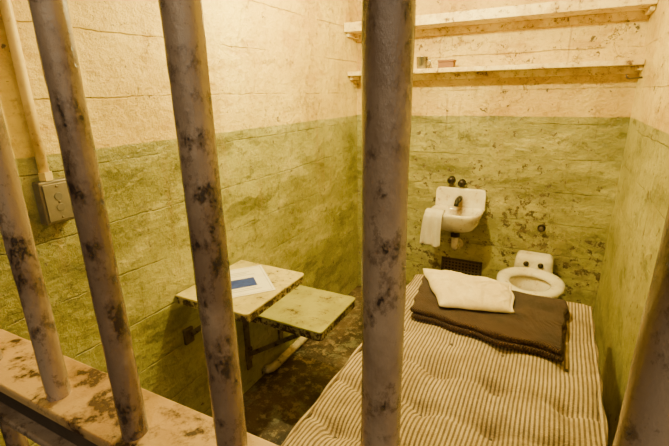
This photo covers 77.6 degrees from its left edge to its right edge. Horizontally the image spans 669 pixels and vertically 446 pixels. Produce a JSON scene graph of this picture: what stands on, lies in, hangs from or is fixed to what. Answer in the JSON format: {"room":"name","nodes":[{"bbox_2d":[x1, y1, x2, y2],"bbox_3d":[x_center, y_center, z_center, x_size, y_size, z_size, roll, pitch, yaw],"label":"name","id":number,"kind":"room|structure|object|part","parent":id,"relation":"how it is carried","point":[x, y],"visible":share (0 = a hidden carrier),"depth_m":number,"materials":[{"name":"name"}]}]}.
{"room":"prison interior","nodes":[
{"label":"prison interior","id":0,"kind":"room"},
{"bbox_2d":[0,0,357,445],"bbox_3d":[-0.442,-0.268,1.851,0.120,2.200,2.570,8,20,27],"label":"wall","id":1,"kind":"structure","parent":0,"point":[284,99],"depth_m":1.59,"materials":[{"name":"green paint"}]},
{"bbox_2d":[0,0,52,181],"bbox_3d":[-0.767,-0.599,0.953,0.033,1.020,0.065,8,20,27],"label":"conduit pipe","id":2,"kind":"object","parent":1,"relation":"attached to","point":[6,8],"visible":1,"depth_m":1.02,"materials":[{"name":"metal"}]},
{"bbox_2d":[32,177,73,225],"bbox_3d":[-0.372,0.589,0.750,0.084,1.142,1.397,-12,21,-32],"label":"outlet box","id":3,"kind":"object","parent":1,"relation":"attached to","point":[53,202],"visible":0.93,"depth_m":1.10,"materials":[{"name":"metal"}]},
{"bbox_3d":[-0.739,-0.057,1.117,0.004,0.100,0.068,8,20,27],"label":"plate","id":4,"kind":"part","parent":3,"relation":"part of","materials":[{"name":"metal"}]},
{"bbox_2d":[54,192,62,199],"bbox_3d":[-0.737,-0.071,1.111,0.002,0.021,0.021,8,20,27],"label":"socket","id":5,"kind":"object","parent":3,"relation":"attached to","point":[57,195],"depth_m":1.11,"materials":[{"name":"beige metal"}]},
{"bbox_2d":[57,203,64,210],"bbox_3d":[-0.737,-0.043,1.120,0.002,0.021,0.021,8,20,27],"label":"socket","id":6,"kind":"object","parent":3,"relation":"attached to","point":[60,206],"depth_m":1.12,"materials":[{"name":"beige metal"}]},
{"bbox_2d":[175,260,303,344],"bbox_3d":[-0.359,0.345,1.663,0.349,0.230,0.375,8,20,27],"label":"table","id":7,"kind":"object","parent":1,"relation":"attached to","point":[247,308],"visible":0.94,"depth_m":1.56,"materials":[{"name":"paint"}]},
{"bbox_3d":[-0.574,0.443,1.639,0.014,0.065,0.044,8,20,27],"label":"wall plate","id":8,"kind":"part","parent":7,"relation":"part of","materials":[{"name":"paint"}]},
{"bbox_2d":[230,265,275,297],"bbox_3d":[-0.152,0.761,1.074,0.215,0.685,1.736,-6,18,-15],"label":"paper sheet","id":9,"kind":"object","parent":7,"relation":"on","point":[246,281],"visible":0.63,"depth_m":1.63,"materials":[{"name":"white paper"}]},
{"bbox_2d":[231,277,256,288],"bbox_3d":[-0.367,0.235,1.618,0.120,0.001,0.078,-8,19,-21],"label":"picture","id":10,"kind":"object","parent":9,"relation":"on","point":[236,282],"depth_m":1.62},
{"bbox_2d":[243,285,354,369],"bbox_3d":[-0.165,0.539,2.000,0.437,0.340,0.347,8,20,27],"label":"seat","id":11,"kind":"object","parent":1,"relation":"attached to","point":[307,312],"visible":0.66,"depth_m":1.89,"materials":[{"name":"paint"}]},
{"bbox_3d":[-0.413,0.633,2.009,0.014,0.065,0.044,8,20,27],"label":"wall plate","id":12,"kind":"part","parent":11,"relation":"part of","materials":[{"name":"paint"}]},
{"bbox_2d":[243,286,361,445],"bbox_3d":[-0.213,1.321,0.612,5.800,0.100,5.310,8,20,27],"label":"floor","id":13,"kind":"structure","parent":0,"point":[278,400],"depth_m":2.10,"materials":[{"name":"brown concrete"}]},
{"bbox_2d":[263,336,308,372],"bbox_3d":[-0.205,0.679,2.390,0.058,0.042,0.619,8,20,27],"label":"pipe","id":14,"kind":"object","parent":13,"relation":"on","point":[291,349],"visible":0.52,"depth_m":2.24,"materials":[{"name":"metal"}]},
{"bbox_2d":[0,0,668,445],"bbox_3d":[-0.290,0.164,0.464,1.505,2.200,0.080,8,20,27],"label":"bars","id":15,"kind":"object","parent":13,"relation":"on","point":[48,397],"visible":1,"depth_m":0.29,"materials":[{"name":"paint"}]},
{"bbox_2d":[496,250,564,298],"bbox_3d":[1.078,0.457,2.331,0.340,0.473,0.499,8,20,27],"label":"toilet","id":16,"kind":"object","parent":13,"relation":"on","point":[532,272],"visible":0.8,"depth_m":2.35,"materials":[{"name":"ceramic"}]},
{"bbox_3d":[1.078,0.505,2.344,0.304,0.373,0.445,8,20,27],"label":"bowl","id":17,"kind":"part","parent":16,"relation":"part of","materials":[{"name":"ceramic"}]},
{"bbox_3d":[0.379,0.810,1.336,0.736,0.420,1.581,8,20,27],"label":"frame","id":18,"kind":"object","parent":13,"relation":"on","visible":0},
{"bbox_2d":[281,274,607,445],"bbox_3d":[0.378,0.553,1.262,0.775,0.105,1.637,8,20,27],"label":"mattress","id":19,"kind":"object","parent":18,"relation":"on","point":[458,389],"visible":0.59,"depth_m":1.25,"materials":[{"name":"fabric"}]},
{"bbox_2d":[410,275,569,362],"bbox_3d":[0.600,0.347,1.665,0.606,0.054,0.424,8,20,27],"label":"folded blanket","id":20,"kind":"object","parent":19,"relation":"on","point":[538,325],"visible":0.73,"depth_m":1.55,"materials":[{"name":"brown fabric"}]},
{"bbox_2d":[423,268,514,313],"bbox_3d":[0.536,0.271,1.746,0.429,0.044,0.321,8,20,27],"label":"pillow","id":21,"kind":"object","parent":20,"relation":"on","point":[452,289],"visible":1,"depth_m":1.69,"materials":[{"name":"beige fabric"}]},
{"bbox_2d":[357,0,649,315],"bbox_3d":[0.848,-0.502,2.517,1.505,2.200,0.120,8,20,27],"label":"wall","id":22,"kind":"structure","parent":0,"point":[548,151],"depth_m":2.36,"materials":[{"name":"green paint"}]},
{"bbox_2d":[431,176,486,250],"bbox_3d":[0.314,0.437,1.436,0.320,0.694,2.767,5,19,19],"label":"sink","id":23,"kind":"object","parent":22,"relation":"attached to","point":[464,208],"visible":0.88,"depth_m":2.53,"materials":[{"name":"ceramic"}]},
{"bbox_2d":[419,208,444,246],"bbox_3d":[0.583,0.022,2.472,0.127,0.216,0.107,8,20,27],"label":"towel","id":24,"kind":"object","parent":23,"relation":"on","point":[432,218],"visible":1,"depth_m":2.43,"materials":[{"name":"white fabric"}]},
{"bbox_2d":[431,204,482,232],"bbox_3d":[0.731,-0.014,2.516,0.304,0.137,0.260,8,20,27],"label":"basin","id":25,"kind":"object","parent":23,"relation":"in","point":[464,218],"depth_m":2.45,"materials":[{"name":"ceramic"}]},
{"bbox_2d":[454,196,462,206],"bbox_3d":[0.746,-0.131,2.514,0.034,0.051,0.122,8,20,27],"label":"faucet","id":26,"kind":"object","parent":23,"relation":"on","point":[458,200],"depth_m":2.51,"materials":[{"name":"black metal"}]},
{"bbox_2d":[435,186,486,211],"bbox_3d":[0.778,-0.151,2.571,0.300,0.130,0.044,8,20,27],"label":"backsplash","id":27,"kind":"structure","parent":22,"relation":"attached to","point":[472,198],"depth_m":2.55,"materials":[{"name":"ceramic"}]},
{"bbox_2d":[441,256,481,275],"bbox_3d":[0.824,0.304,2.713,0.257,0.145,0.012,8,20,27],"label":"air vent","id":28,"kind":"object","parent":22,"relation":"in","point":[473,268],"visible":0.57,"depth_m":2.70,"materials":[{"name":"metal"}]},
{"bbox_2d":[347,59,644,81],"bbox_3d":[0.778,-0.827,2.289,1.501,0.059,0.150,8,20,27],"label":"wall shelf","id":29,"kind":"object","parent":22,"relation":"attached to","point":[632,66],"visible":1,"depth_m":2.17,"materials":[{"name":"paint"}]},
{"bbox_2d":[416,56,430,68],"bbox_3d":[0.503,-0.916,2.380,0.069,0.065,0.077,-9,19,-22],"label":"metal cup","id":30,"kind":"object","parent":29,"relation":"on","point":[422,61],"visible":0.92,"depth_m":2.36,"materials":[{"name":"metal"}]},
{"bbox_2d":[438,59,455,67],"bbox_3d":[0.630,-0.892,2.333,0.091,0.042,0.066,8,20,27],"label":"wooden box","id":31,"kind":"object","parent":29,"relation":"on","point":[447,63],"visible":0.87,"depth_m":2.31,"materials":[{"name":"brown wood"}]},
{"bbox_3d":[0.630,-0.906,2.328,0.091,0.012,0.066,8,20,27],"label":"lid","id":32,"kind":"part","parent":31,"relation":"part of","materials":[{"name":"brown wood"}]},
{"bbox_2d":[344,0,657,41],"bbox_3d":[0.764,-1.066,2.196,1.501,0.085,0.190,8,20,27],"label":"wall shelf","id":33,"kind":"object","parent":22,"relation":"attached to","point":[564,12],"visible":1,"depth_m":2.07,"materials":[{"name":"paint"}]},
{"bbox_2d":[537,224,545,231],"bbox_3d":[1.196,0.034,2.406,0.044,0.044,0.033,8,20,27],"label":"valve","id":34,"kind":"object","parent":22,"relation":"attached to","point":[541,228],"visible":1,"depth_m":2.41,"materials":[{"name":"metal"}]},
{"bbox_2d":[593,0,668,445],"bbox_3d":[0.995,-0.067,1.120,0.120,2.200,2.570,8,20,27],"label":"wall","id":35,"kind":"structure","parent":0,"point":[641,203],"depth_m":1.62,"materials":[{"name":"paint"}]},
{"bbox_2d":[625,74,641,79],"bbox_3d":[1.379,-0.674,1.917,0.067,0.026,0.008,8,20,27],"label":"wall hook","id":36,"kind":"object","parent":35,"relation":"attached to","point":[625,74],"visible":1,"depth_m":1.92,"materials":[{"name":"metal"}]}
]}

